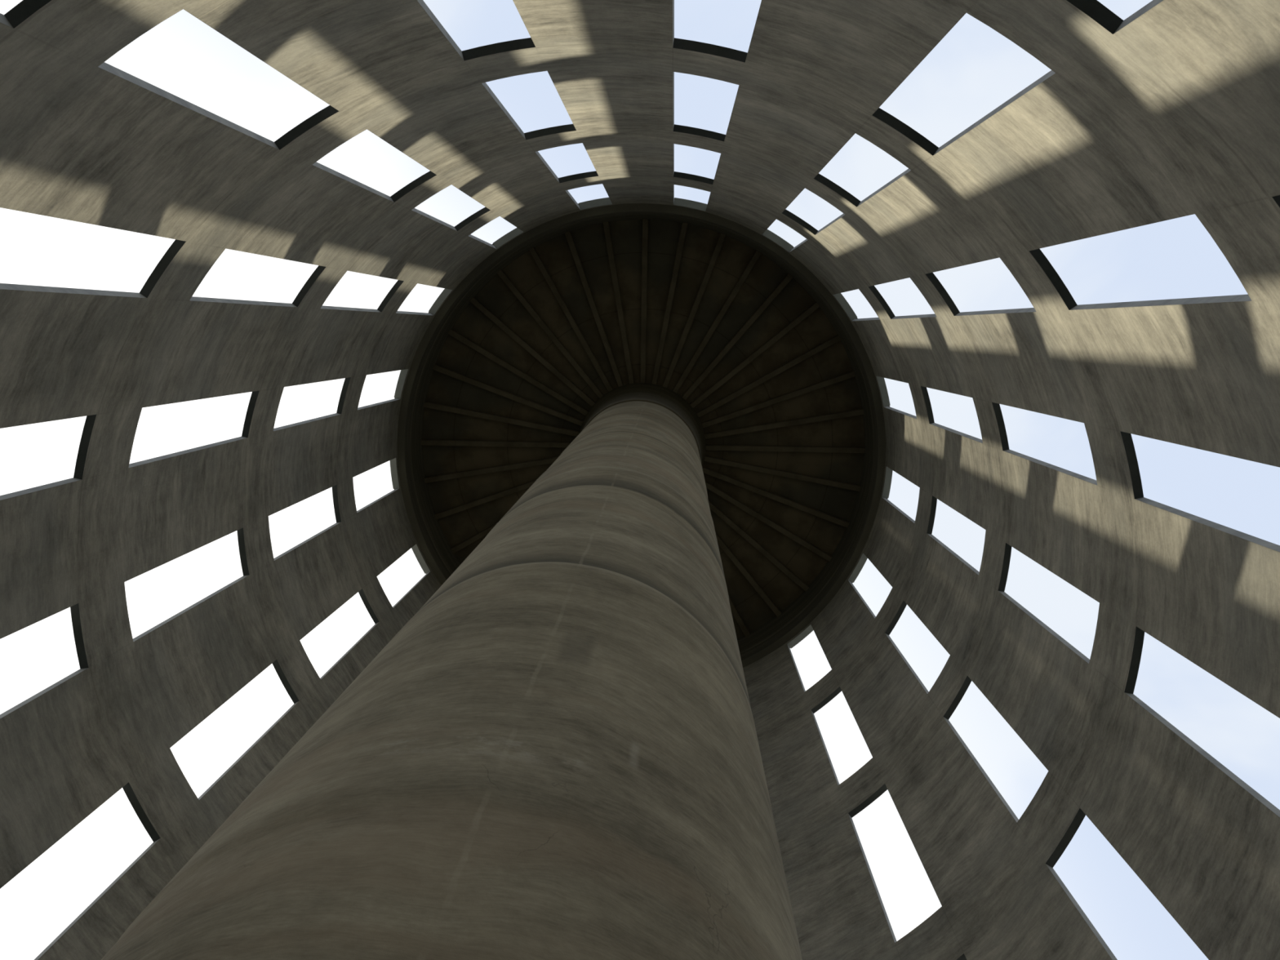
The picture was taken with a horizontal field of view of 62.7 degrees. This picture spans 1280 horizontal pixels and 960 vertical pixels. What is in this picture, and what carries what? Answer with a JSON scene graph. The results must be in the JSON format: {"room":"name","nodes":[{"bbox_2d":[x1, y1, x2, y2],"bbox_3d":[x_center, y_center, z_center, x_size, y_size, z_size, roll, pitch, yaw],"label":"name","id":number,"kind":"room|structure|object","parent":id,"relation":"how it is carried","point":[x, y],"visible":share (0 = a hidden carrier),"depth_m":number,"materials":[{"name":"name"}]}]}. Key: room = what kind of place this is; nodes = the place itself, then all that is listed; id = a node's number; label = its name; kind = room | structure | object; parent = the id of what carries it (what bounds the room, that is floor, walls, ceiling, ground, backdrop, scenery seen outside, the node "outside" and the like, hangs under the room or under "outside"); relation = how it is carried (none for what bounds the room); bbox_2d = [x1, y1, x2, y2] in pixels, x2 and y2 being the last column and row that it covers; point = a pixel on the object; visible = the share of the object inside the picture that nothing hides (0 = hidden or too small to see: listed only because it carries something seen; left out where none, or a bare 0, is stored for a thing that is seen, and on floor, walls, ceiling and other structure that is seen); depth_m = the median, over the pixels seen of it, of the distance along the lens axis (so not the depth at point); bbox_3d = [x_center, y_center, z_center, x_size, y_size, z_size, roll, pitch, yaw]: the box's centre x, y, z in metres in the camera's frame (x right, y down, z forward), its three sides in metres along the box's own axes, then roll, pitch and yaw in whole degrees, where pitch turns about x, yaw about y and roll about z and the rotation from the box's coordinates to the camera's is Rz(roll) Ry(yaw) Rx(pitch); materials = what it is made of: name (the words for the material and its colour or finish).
{"room":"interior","nodes":[
{"label":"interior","id":0,"kind":"room"},
{"bbox_2d":[0,0,1279,959],"bbox_3d":[-0.581,1.683,16.704,16.270,35.744,16.271,-3,-82,2],"label":"wall","id":1,"kind":"structure","parent":0,"point":[1174,113],"depth_m":16.07,"materials":[{"name":"concrete"}]},
{"bbox_2d":[0,0,51,28],"bbox_3d":[-5.029,-3.844,6.537,1.143,4.915,0.154,-31,-84,6],"label":"window","id":2,"kind":"structure","parent":1,"relation":"in","point":[24,9],"depth_m":8.95,"materials":[{"name":"concrete"}]},
{"bbox_2d":[0,603,88,718],"bbox_3d":[-8.716,2.740,13.791,0.154,4.895,1.143,-4,-82,2],"label":"window","id":3,"kind":"structure","parent":1,"relation":"in","point":[75,615],"depth_m":16.13,"materials":[{"name":"concrete"}]},
{"bbox_2d":[0,414,96,500],"bbox_3d":[-8.403,-0.174,13.365,0.154,4.895,1.143,17,-82,-1],"label":"window","id":4,"kind":"structure","parent":1,"relation":"in","point":[90,420],"depth_m":15.70,"materials":[{"name":"concrete"}]},
{"bbox_2d":[0,239,185,297],"bbox_3d":[-7.047,-2.774,12.950,0.154,4.895,1.143,38,-82,-4],"label":"window","id":5,"kind":"structure","parent":1,"relation":"in","point":[175,246],"depth_m":14.99,"materials":[{"name":"concrete"}]},
{"bbox_2d":[34,782,159,959],"bbox_3d":[-7.945,5.574,14.171,0.154,4.895,1.143,-25,-83,5],"label":"window","id":6,"kind":"structure","parent":1,"relation":"in","point":[130,793],"depth_m":16.50,"materials":[{"name":"concrete"}]},
{"bbox_2d":[133,528,248,641],"bbox_3d":[-8.518,1.866,19.912,0.154,4.952,1.143,-4,-82,2],"label":"window","id":7,"kind":"structure","parent":1,"relation":"in","point":[240,532],"depth_m":21.87,"materials":[{"name":"concrete"}]},
{"bbox_2d":[128,391,258,467],"bbox_3d":[-8.204,-1.048,19.486,0.154,4.952,1.143,17,-82,-1],"label":"window","id":8,"kind":"structure","parent":1,"relation":"in","point":[254,396],"depth_m":21.24,"materials":[{"name":"concrete"}]},
{"bbox_2d":[97,62,338,150],"bbox_3d":[-4.833,-4.710,12.602,1.143,4.895,0.154,-31,-84,6],"label":"window","id":9,"kind":"structure","parent":1,"relation":"in","point":[329,111],"depth_m":13.59,"materials":[{"name":"concrete"}]},
{"bbox_2d":[198,659,299,799],"bbox_3d":[-7.747,4.700,20.291,0.154,4.952,1.143,-25,-83,5],"label":"window","id":10,"kind":"structure","parent":1,"relation":"in","point":[276,664],"depth_m":22.64,"materials":[{"name":"concrete"}]},
{"bbox_2d":[190,265,325,306],"bbox_3d":[-6.849,-3.648,19.071,0.154,4.952,1.143,38,-82,-4],"label":"window","id":11,"kind":"structure","parent":1,"relation":"in","point":[319,269],"depth_m":20.93,"materials":[{"name":"concrete"}]},
{"bbox_2d":[273,484,341,560],"bbox_3d":[-8.317,0.984,26.093,0.154,4.935,1.143,-4,-82,2],"label":"window","id":12,"kind":"structure","parent":1,"relation":"in","point":[335,503],"depth_m":28.43,"materials":[{"name":"concrete"}]},
{"bbox_2d":[273,377,351,431],"bbox_3d":[-8.004,-1.930,25.667,0.154,4.935,1.143,17,-82,-1],"label":"window","id":13,"kind":"structure","parent":1,"relation":"in","point":[346,382],"depth_m":28.00,"materials":[{"name":"concrete"}]},
{"bbox_2d":[320,588,379,679],"bbox_3d":[-7.546,3.818,26.473,0.154,4.935,1.143,-25,-83,5],"label":"window","id":14,"kind":"structure","parent":1,"relation":"in","point":[361,593],"depth_m":28.83,"materials":[{"name":"concrete"}]},
{"bbox_2d":[320,280,404,312],"bbox_3d":[-6.649,-4.530,25.252,0.154,4.935,1.143,38,-82,-4],"label":"window","id":15,"kind":"structure","parent":1,"relation":"in","point":[398,283],"depth_m":27.59,"materials":[{"name":"concrete"}]},
{"bbox_2d":[312,161,436,202],"bbox_3d":[-4.635,-5.583,18.723,1.143,4.952,0.154,-31,-84,6],"label":"window","id":16,"kind":"structure","parent":1,"relation":"in","point":[429,175],"depth_m":21.08,"materials":[{"name":"concrete"}]},
{"bbox_2d":[356,457,399,512],"bbox_3d":[-8.169,0.105,32.282,0.259,4.873,1.143,-4,-82,2],"label":"window","id":17,"kind":"structure","parent":1,"relation":"in","point":[393,462],"depth_m":34.58,"materials":[{"name":"concrete"}]},
{"bbox_2d":[357,368,408,409],"bbox_3d":[-7.854,-2.828,31.853,0.259,4.873,1.143,17,-82,-1],"label":"window","id":18,"kind":"structure","parent":1,"relation":"in","point":[402,375],"depth_m":34.14,"materials":[{"name":"concrete"}]},
{"bbox_2d":[392,544,430,607],"bbox_3d":[-7.393,2.957,32.664,0.259,4.873,1.143,-25,-83,5],"label":"window","id":19,"kind":"structure","parent":1,"relation":"in","point":[415,550],"depth_m":34.97,"materials":[{"name":"concrete"}]},
{"bbox_2d":[395,288,452,315],"bbox_3d":[-6.490,-5.445,31.436,0.259,4.873,1.143,38,-82,-4],"label":"window","id":20,"kind":"structure","parent":1,"relation":"in","point":[446,292],"depth_m":33.73,"materials":[{"name":"concrete"}]},
{"bbox_2d":[411,207,490,231],"bbox_3d":[-4.434,-6.465,24.904,1.143,4.935,0.154,-31,-84,6],"label":"window","id":21,"kind":"structure","parent":1,"relation":"in","point":[485,210],"depth_m":27.27,"materials":[{"name":"concrete"}]},
{"bbox_2d":[417,0,535,60],"bbox_3d":[-2.059,-5.719,12.368,1.143,4.895,0.154,-9,-82,3],"label":"window","id":22,"kind":"structure","parent":1,"relation":"in","point":[524,43],"depth_m":14.73,"materials":[{"name":"concrete"}]},
{"bbox_2d":[468,227,523,248],"bbox_3d":[-4.261,-7.393,31.085,1.143,4.873,0.259,-31,-84,6],"label":"window","id":23,"kind":"structure","parent":1,"relation":"in","point":[517,231],"depth_m":33.39,"materials":[{"name":"concrete"}]},
{"bbox_2d":[481,82,576,139],"bbox_3d":[-1.860,-6.592,18.489,1.143,4.952,0.154,-9,-82,3],"label":"window","id":24,"kind":"structure","parent":1,"relation":"in","point":[564,128],"depth_m":20.88,"materials":[{"name":"concrete"}]},
{"bbox_2d":[535,151,598,183],"bbox_3d":[-1.660,-7.474,24.671,1.143,4.935,0.154,-9,-82,3],"label":"window","id":25,"kind":"structure","parent":1,"relation":"in","point":[592,174],"depth_m":27.05,"materials":[{"name":"concrete"}]},
{"bbox_2d":[565,190,612,209],"bbox_3d":[-1.469,-8.409,30.850,1.143,4.873,0.259,-9,-82,3],"label":"window","id":26,"kind":"structure","parent":1,"relation":"in","point":[606,201],"depth_m":33.16,"materials":[{"name":"concrete"}]},
{"bbox_2d":[394,203,889,667],"bbox_3d":[0.047,-1.085,36.098,16.480,3.456,16.480,1,-82,2],"label":"beam","id":27,"kind":"structure","parent":1,"relation":"attached to","point":[430,537],"depth_m":34.92,"materials":[{"name":"concrete"}]},
{"bbox_2d":[673,184,707,211],"bbox_3d":[1.510,-8.355,30.761,1.143,4.873,0.259,12,-82,0],"label":"window","id":28,"kind":"structure","parent":1,"relation":"in","point":[677,202],"depth_m":33.07,"materials":[{"name":"concrete"}]},
{"bbox_2d":[673,143,713,184],"bbox_3d":[1.299,-7.421,24.582,1.143,4.935,0.154,12,-82,0],"label":"window","id":29,"kind":"structure","parent":1,"relation":"in","point":[680,175],"depth_m":26.97,"materials":[{"name":"concrete"}]},
{"bbox_2d":[672,71,725,141],"bbox_3d":[1.099,-6.539,18.401,1.143,4.952,0.154,12,-82,0],"label":"window","id":30,"kind":"structure","parent":1,"relation":"in","point":[678,128],"depth_m":20.80,"materials":[{"name":"concrete"}]},
{"bbox_2d":[672,0,747,62],"bbox_3d":[0.901,-5.665,12.280,1.143,4.895,0.154,12,-82,0],"label":"window","id":31,"kind":"structure","parent":1,"relation":"in","point":[677,43],"depth_m":14.65,"materials":[{"name":"concrete"}]},
{"bbox_2d":[762,229,807,252],"bbox_3d":[4.273,-7.239,30.831,1.143,4.873,0.259,32,-82,-3],"label":"window","id":32,"kind":"structure","parent":1,"relation":"in","point":[769,234],"depth_m":33.14,"materials":[{"name":"concrete"}]},
{"bbox_2d":[786,624,813,692],"bbox_3d":[5.291,5.541,32.622,1.143,4.873,0.259,-41,-85,7],"label":"window","id":33,"kind":"structure","parent":1,"relation":"in","point":[809,629],"depth_m":34.92,"materials":[{"name":"concrete"}]},
{"bbox_2d":[782,208,844,235],"bbox_3d":[4.045,-6.312,24.652,1.143,4.935,0.154,32,-82,-3],"label":"window","id":34,"kind":"structure","parent":1,"relation":"in","point":[787,213],"depth_m":27.04,"materials":[{"name":"concrete"}]},
{"bbox_2d":[810,686,841,785],"bbox_3d":[5.056,6.385,26.431,1.143,4.935,0.154,-41,-85,7],"label":"window","id":35,"kind":"structure","parent":1,"relation":"in","point":[837,691],"depth_m":28.78,"materials":[{"name":"concrete"}]},
{"bbox_2d":[833,293,879,320],"bbox_3d":[6.447,-5.212,31.050,0.259,4.873,1.143,-36,-85,6],"label":"window","id":36,"kind":"structure","parent":1,"relation":"in","point":[840,298],"depth_m":33.36,"materials":[{"name":"concrete"}]},
{"bbox_2d":[848,552,875,618],"bbox_3d":[7.119,3.219,32.231,0.259,4.873,1.143,27,-82,-2],"label":"window","id":37,"kind":"structure","parent":1,"relation":"in","point":[864,558],"depth_m":34.52,"materials":[{"name":"concrete"}]},
{"bbox_2d":[813,168,911,207],"bbox_3d":[3.844,-5.430,18.470,1.143,4.952,0.154,32,-82,-3],"label":"window","id":38,"kind":"structure","parent":1,"relation":"in","point":[819,177],"depth_m":20.86,"materials":[{"name":"concrete"}]},
{"bbox_2d":[848,784,896,942],"bbox_3d":[4.856,7.267,20.250,1.143,4.952,0.154,-41,-85,7],"label":"window","id":39,"kind":"structure","parent":1,"relation":"in","point":[883,788],"depth_m":22.59,"materials":[{"name":"concrete"}]},
{"bbox_2d":[876,376,916,418],"bbox_3d":[7.739,-2.547,31.388,0.259,4.873,1.143,-15,-83,4],"label":"window","id":40,"kind":"structure","parent":1,"relation":"in","point":[882,384],"depth_m":33.69,"materials":[{"name":"concrete"}]},
{"bbox_2d":[881,466,915,523],"bbox_3d":[7.973,0.396,31.801,0.259,4.873,1.143,6,-82,1],"label":"window","id":41,"kind":"structure","parent":1,"relation":"in","point":[888,477],"depth_m":34.09,"materials":[{"name":"concrete"}]},
{"bbox_2d":[868,285,936,319],"bbox_3d":[6.205,-4.298,24.869,0.154,4.935,1.143,-36,-85,6],"label":"window","id":42,"kind":"structure","parent":1,"relation":"in","point":[873,288],"depth_m":27.24,"materials":[{"name":"concrete"}]},
{"bbox_2d":[884,600,928,693],"bbox_3d":[6.872,4.078,26.043,0.154,4.935,1.143,27,-82,-2],"label":"window","id":43,"kind":"structure","parent":1,"relation":"in","point":[904,604],"depth_m":28.38,"materials":[{"name":"concrete"}]},
{"bbox_2d":[920,386,982,443],"bbox_3d":[7.488,-1.651,25.206,0.154,4.935,1.143,-15,-83,4],"label":"window","id":44,"kind":"structure","parent":1,"relation":"in","point":[925,393],"depth_m":27.55,"materials":[{"name":"concrete"}]},
{"bbox_2d":[926,495,979,574],"bbox_3d":[7.721,1.273,25.615,0.154,4.935,1.143,6,-82,1],"label":"window","id":45,"kind":"structure","parent":1,"relation":"in","point":[934,501],"depth_m":27.95,"materials":[{"name":"concrete"}]},
{"bbox_2d":[956,953,966,959],"bbox_3d":[4.657,8.141,14.129,1.143,4.895,0.154,-41,-85,7],"label":"window","id":46,"kind":"structure","parent":1,"relation":"in","point":[962,957],"depth_m":16.45,"materials":[{"name":"concrete"}]},
{"bbox_2d":[872,70,1055,155],"bbox_3d":[3.646,-4.557,12.349,1.143,4.895,0.154,32,-82,-3],"label":"window","id":47,"kind":"structure","parent":1,"relation":"in","point":[880,114],"depth_m":14.71,"materials":[{"name":"concrete"}]},
{"bbox_2d":[925,272,1035,315],"bbox_3d":[6.004,-3.416,18.688,0.154,4.952,1.143,-36,-85,6],"label":"window","id":48,"kind":"structure","parent":1,"relation":"in","point":[931,276],"depth_m":21.05,"materials":[{"name":"concrete"}]},
{"bbox_2d":[943,675,1018,822],"bbox_3d":[6.671,4.960,19.861,0.154,4.952,1.143,27,-82,-2],"label":"window","id":49,"kind":"structure","parent":1,"relation":"in","point":[967,681],"depth_m":21.69,"materials":[{"name":"concrete"}]},
{"bbox_2d":[997,542,1089,663],"bbox_3d":[7.520,2.155,19.434,0.154,4.952,1.143,6,-82,1],"label":"window","id":50,"kind":"structure","parent":1,"relation":"in","point":[1007,553],"depth_m":21.18,"materials":[{"name":"concrete"}]},
{"bbox_2d":[991,402,1097,484],"bbox_3d":[7.287,-0.768,19.024,0.154,4.952,1.143,-15,-83,4],"label":"window","id":51,"kind":"structure","parent":1,"relation":"in","point":[997,408],"depth_m":21.03,"materials":[{"name":"concrete"}]},
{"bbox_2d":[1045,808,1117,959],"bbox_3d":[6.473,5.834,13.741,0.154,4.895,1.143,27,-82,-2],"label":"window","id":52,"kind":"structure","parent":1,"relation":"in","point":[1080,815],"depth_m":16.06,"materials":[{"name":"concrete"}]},
{"bbox_2d":[1066,0,1163,34],"bbox_3d":[3.450,-3.691,6.284,1.143,4.915,0.154,32,-82,-3],"label":"window","id":53,"kind":"structure","parent":1,"relation":"in","point":[1094,9],"depth_m":8.68,"materials":[{"name":"concrete"}]},
{"bbox_2d":[1028,248,1251,310],"bbox_3d":[5.806,-2.542,12.567,0.154,4.895,1.143,-36,-85,6],"label":"window","id":54,"kind":"structure","parent":1,"relation":"in","point":[1037,255],"depth_m":13.85,"materials":[{"name":"concrete"}]},
{"bbox_2d":[1120,431,1279,551],"bbox_3d":[7.089,0.105,12.903,0.154,4.895,1.143,-15,-83,4],"label":"window","id":55,"kind":"structure","parent":1,"relation":"in","point":[1126,437],"depth_m":14.76,"materials":[{"name":"concrete"}]},
{"bbox_2d":[1124,626,1279,817],"bbox_3d":[7.322,3.029,13.313,0.154,4.895,1.143,6,-82,1],"label":"window","id":56,"kind":"structure","parent":1,"relation":"in","point":[1140,634],"depth_m":14.68,"materials":[{"name":"concrete"}]},
{"bbox_2d":[1271,195,1279,207],"bbox_3d":[5.610,-1.677,6.501,0.154,4.915,1.143,-36,-85,6],"label":"window","id":57,"kind":"structure","parent":1,"relation":"in","point":[1277,198],"depth_m":8.85,"materials":[{"name":"concrete"}]},
{"bbox_2d":[422,219,864,639],"bbox_3d":[0.087,-1.261,37.333,15.520,0.960,15.520,1,-82,2],"label":"ceiling","id":58,"kind":"structure","parent":0,"point":[734,256],"depth_m":36.52,"materials":[{"name":"wood"}]},
{"bbox_2d":[450,522,497,553],"bbox_3d":[-4.286,1.209,37.227,5.536,0.221,0.208,-29,-84,6],"label":"rib","id":59,"kind":"object","parent":58,"relation":"attached to","point":[483,533],"visible":0.31,"depth_m":37.31,"materials":[{"name":"wood"}]},
{"bbox_2d":[434,479,537,519],"bbox_3d":[-4.642,0.422,37.126,5.536,0.221,0.208,-19,-83,4],"label":"rib","id":60,"kind":"object","parent":58,"relation":"attached to","point":[527,485],"visible":0.63,"depth_m":37.10,"materials":[{"name":"wood"}]},
{"bbox_2d":[424,456,559,483],"bbox_3d":[-4.854,-0.414,37.014,5.536,0.221,0.208,-9,-82,3],"label":"rib","id":61,"kind":"object","parent":58,"relation":"attached to","point":[547,460],"visible":0.81,"depth_m":36.94,"materials":[{"name":"wood"}]},
{"bbox_2d":[421,439,571,448],"bbox_3d":[-4.917,-1.272,36.893,5.536,0.221,0.208,1,-82,2],"label":"rib","id":62,"kind":"object","parent":58,"relation":"attached to","point":[424,442],"visible":0.9,"depth_m":36.81,"materials":[{"name":"concrete"}]},
{"bbox_2d":[423,400,579,436],"bbox_3d":[-4.829,-2.128,36.768,5.536,0.221,0.208,11,-82,0],"label":"rib","id":63,"kind":"object","parent":58,"relation":"attached to","point":[427,404],"visible":0.93,"depth_m":36.66,"materials":[{"name":"wood"}]},
{"bbox_2d":[432,364,583,426],"bbox_3d":[-4.591,-2.955,36.642,5.536,0.221,0.208,21,-82,-1],"label":"rib","id":64,"kind":"object","parent":58,"relation":"attached to","point":[438,368],"visible":0.97,"depth_m":36.54,"materials":[{"name":"wood"}]},
{"bbox_2d":[448,328,588,416],"bbox_3d":[-4.213,-3.728,36.520,5.536,0.221,0.208,31,-82,-3],"label":"rib","id":65,"kind":"object","parent":58,"relation":"attached to","point":[453,333],"visible":0.97,"depth_m":36.42,"materials":[{"name":"concrete"}]},
{"bbox_2d":[469,297,595,406],"bbox_3d":[-3.704,-4.423,36.404,5.536,0.221,0.208,41,-83,-4],"label":"rib","id":66,"kind":"object","parent":58,"relation":"attached to","point":[474,301],"visible":0.98,"depth_m":36.31,"materials":[{"name":"concrete"}]},
{"bbox_2d":[497,270,603,399],"bbox_3d":[-3.080,-5.020,36.299,0.208,0.221,5.536,-39,-85,7],"label":"rib","id":67,"kind":"object","parent":58,"relation":"attached to","point":[503,276],"visible":1,"depth_m":36.20,"materials":[{"name":"concrete"}]},
{"bbox_2d":[528,247,613,391],"bbox_3d":[-2.361,-5.500,36.207,0.208,0.221,5.536,-29,-84,6],"label":"rib","id":68,"kind":"object","parent":58,"relation":"attached to","point":[533,251],"visible":1,"depth_m":36.10,"materials":[{"name":"concrete"}]},
{"bbox_2d":[564,231,623,386],"bbox_3d":[-1.568,-5.849,36.132,0.208,0.221,5.536,-19,-83,4],"label":"rib","id":69,"kind":"object","parent":58,"relation":"attached to","point":[568,234],"visible":1,"depth_m":36.02,"materials":[{"name":"concrete"}]},
{"bbox_2d":[602,221,634,383],"bbox_3d":[-0.726,-6.056,36.075,0.208,0.221,5.536,-9,-82,3],"label":"rib","id":70,"kind":"object","parent":58,"relation":"attached to","point":[606,224],"visible":1,"depth_m":35.96,"materials":[{"name":"wood"}]},
{"bbox_2d":[640,218,648,382],"bbox_3d":[0.141,-6.114,36.038,0.208,0.221,5.536,1,-82,2],"label":"rib","id":71,"kind":"object","parent":58,"relation":"attached to","point":[645,221],"visible":1,"depth_m":35.93,"materials":[{"name":"wood"}]},
{"bbox_2d":[651,222,688,384],"bbox_3d":[1.005,-6.023,36.023,0.208,0.221,5.536,11,-82,0],"label":"rib","id":72,"kind":"object","parent":58,"relation":"attached to","point":[684,225],"visible":1,"depth_m":35.91,"materials":[{"name":"wood"}]},
{"bbox_2d":[662,233,725,387],"bbox_3d":[1.841,-5.784,36.030,0.208,0.221,5.536,21,-82,-1],"label":"rib","id":73,"kind":"object","parent":58,"relation":"attached to","point":[722,237],"visible":1,"depth_m":35.92,"materials":[{"name":"wood"}]},
{"bbox_2d":[672,250,761,392],"bbox_3d":[2.624,-5.405,36.059,0.208,0.221,5.536,31,-82,-3],"label":"rib","id":74,"kind":"object","parent":58,"relation":"attached to","point":[756,255],"visible":1,"depth_m":35.95,"materials":[{"name":"wood"}]},
{"bbox_2d":[681,273,793,399],"bbox_3d":[3.328,-4.898,36.109,0.208,0.221,5.536,41,-83,-4],"label":"rib","id":75,"kind":"object","parent":58,"relation":"attached to","point":[785,281],"visible":1,"depth_m":36.00,"materials":[{"name":"wood"}]},
{"bbox_2d":[728,595,750,636],"bbox_3d":[2.497,3.146,37.284,0.208,0.221,5.536,-29,-84,6],"label":"rib","id":76,"kind":"object","parent":58,"relation":"attached to","point":[735,612],"visible":0.24,"depth_m":37.41,"materials":[{"name":"wood"}]},
{"bbox_2d":[715,531,781,617],"bbox_3d":[3.216,2.666,37.192,0.208,0.221,5.536,-39,-85,7],"label":"rib","id":77,"kind":"object","parent":58,"relation":"attached to","point":[731,556],"visible":0.63,"depth_m":37.19,"materials":[{"name":"wood"}]},
{"bbox_2d":[689,302,820,408],"bbox_3d":[3.933,-4.278,36.178,5.536,0.221,0.208,-39,-85,7],"label":"rib","id":78,"kind":"object","parent":58,"relation":"attached to","point":[815,306],"visible":1,"depth_m":36.07,"materials":[{"name":"wood"}]},
{"bbox_2d":[707,499,808,591],"bbox_3d":[3.839,2.069,37.087,5.536,0.221,0.208,41,-83,-4],"label":"rib","id":79,"kind":"object","parent":58,"relation":"attached to","point":[775,561],"visible":0.81,"depth_m":37.02,"materials":[{"name":"wood"}]},
{"bbox_2d":[696,334,840,417],"bbox_3d":[4.421,-3.563,36.264,5.536,0.221,0.208,-29,-84,6],"label":"rib","id":80,"kind":"object","parent":58,"relation":"attached to","point":[836,339],"visible":1,"depth_m":36.16,"materials":[{"name":"wood"}]},
{"bbox_2d":[705,480,831,561],"bbox_3d":[4.348,1.374,36.971,5.536,0.221,0.208,31,-82,-3],"label":"rib","id":81,"kind":"object","parent":58,"relation":"attached to","point":[753,513],"visible":0.9,"depth_m":36.89,"materials":[{"name":"wood"}]},
{"bbox_2d":[702,466,849,528],"bbox_3d":[4.727,0.601,36.848,5.536,0.221,0.208,21,-82,-1],"label":"rib","id":82,"kind":"object","parent":58,"relation":"attached to","point":[806,508],"visible":0.91,"depth_m":36.75,"materials":[{"name":"wood"}]},
{"bbox_2d":[701,370,855,428],"bbox_3d":[4.777,-2.776,36.365,5.536,0.221,0.208,-19,-83,4],"label":"rib","id":83,"kind":"object","parent":58,"relation":"attached to","point":[835,380],"visible":0.98,"depth_m":36.26,"materials":[{"name":"wood"}]},
{"bbox_2d":[703,455,860,491],"bbox_3d":[4.964,-0.226,36.722,5.536,0.221,0.208,11,-82,0],"label":"rib","id":84,"kind":"object","parent":58,"relation":"attached to","point":[708,459],"visible":0.97,"depth_m":36.62,"materials":[{"name":"wood"}]},
{"bbox_2d":[704,408,863,439],"bbox_3d":[4.990,-1.940,36.477,5.536,0.221,0.208,-9,-82,3],"label":"rib","id":85,"kind":"object","parent":58,"relation":"attached to","point":[858,411],"visible":0.97,"depth_m":36.38,"materials":[{"name":"wood"}]},
{"bbox_2d":[705,444,865,453],"bbox_3d":[5.053,-1.082,36.597,5.536,0.221,0.208,1,-82,2],"label":"rib","id":86,"kind":"object","parent":58,"relation":"attached to","point":[708,447],"visible":0.98,"depth_m":36.49,"materials":[{"name":"wood"}]},
{"bbox_3d":[-1.158,4.224,-1.098,16.272,0.240,16.272,1,-82,2],"label":"floor","id":87,"kind":"structure","parent":0,"visible":0},
{"bbox_2d":[101,382,802,959],"bbox_3d":[-0.541,1.507,17.937,4.432,38.236,4.432,1,-82,2],"label":"concrete pillar","id":88,"kind":"structure","parent":87,"relation":"on","point":[557,756],"depth_m":5.57,"materials":[{"name":"grey concrete"}]}
]}

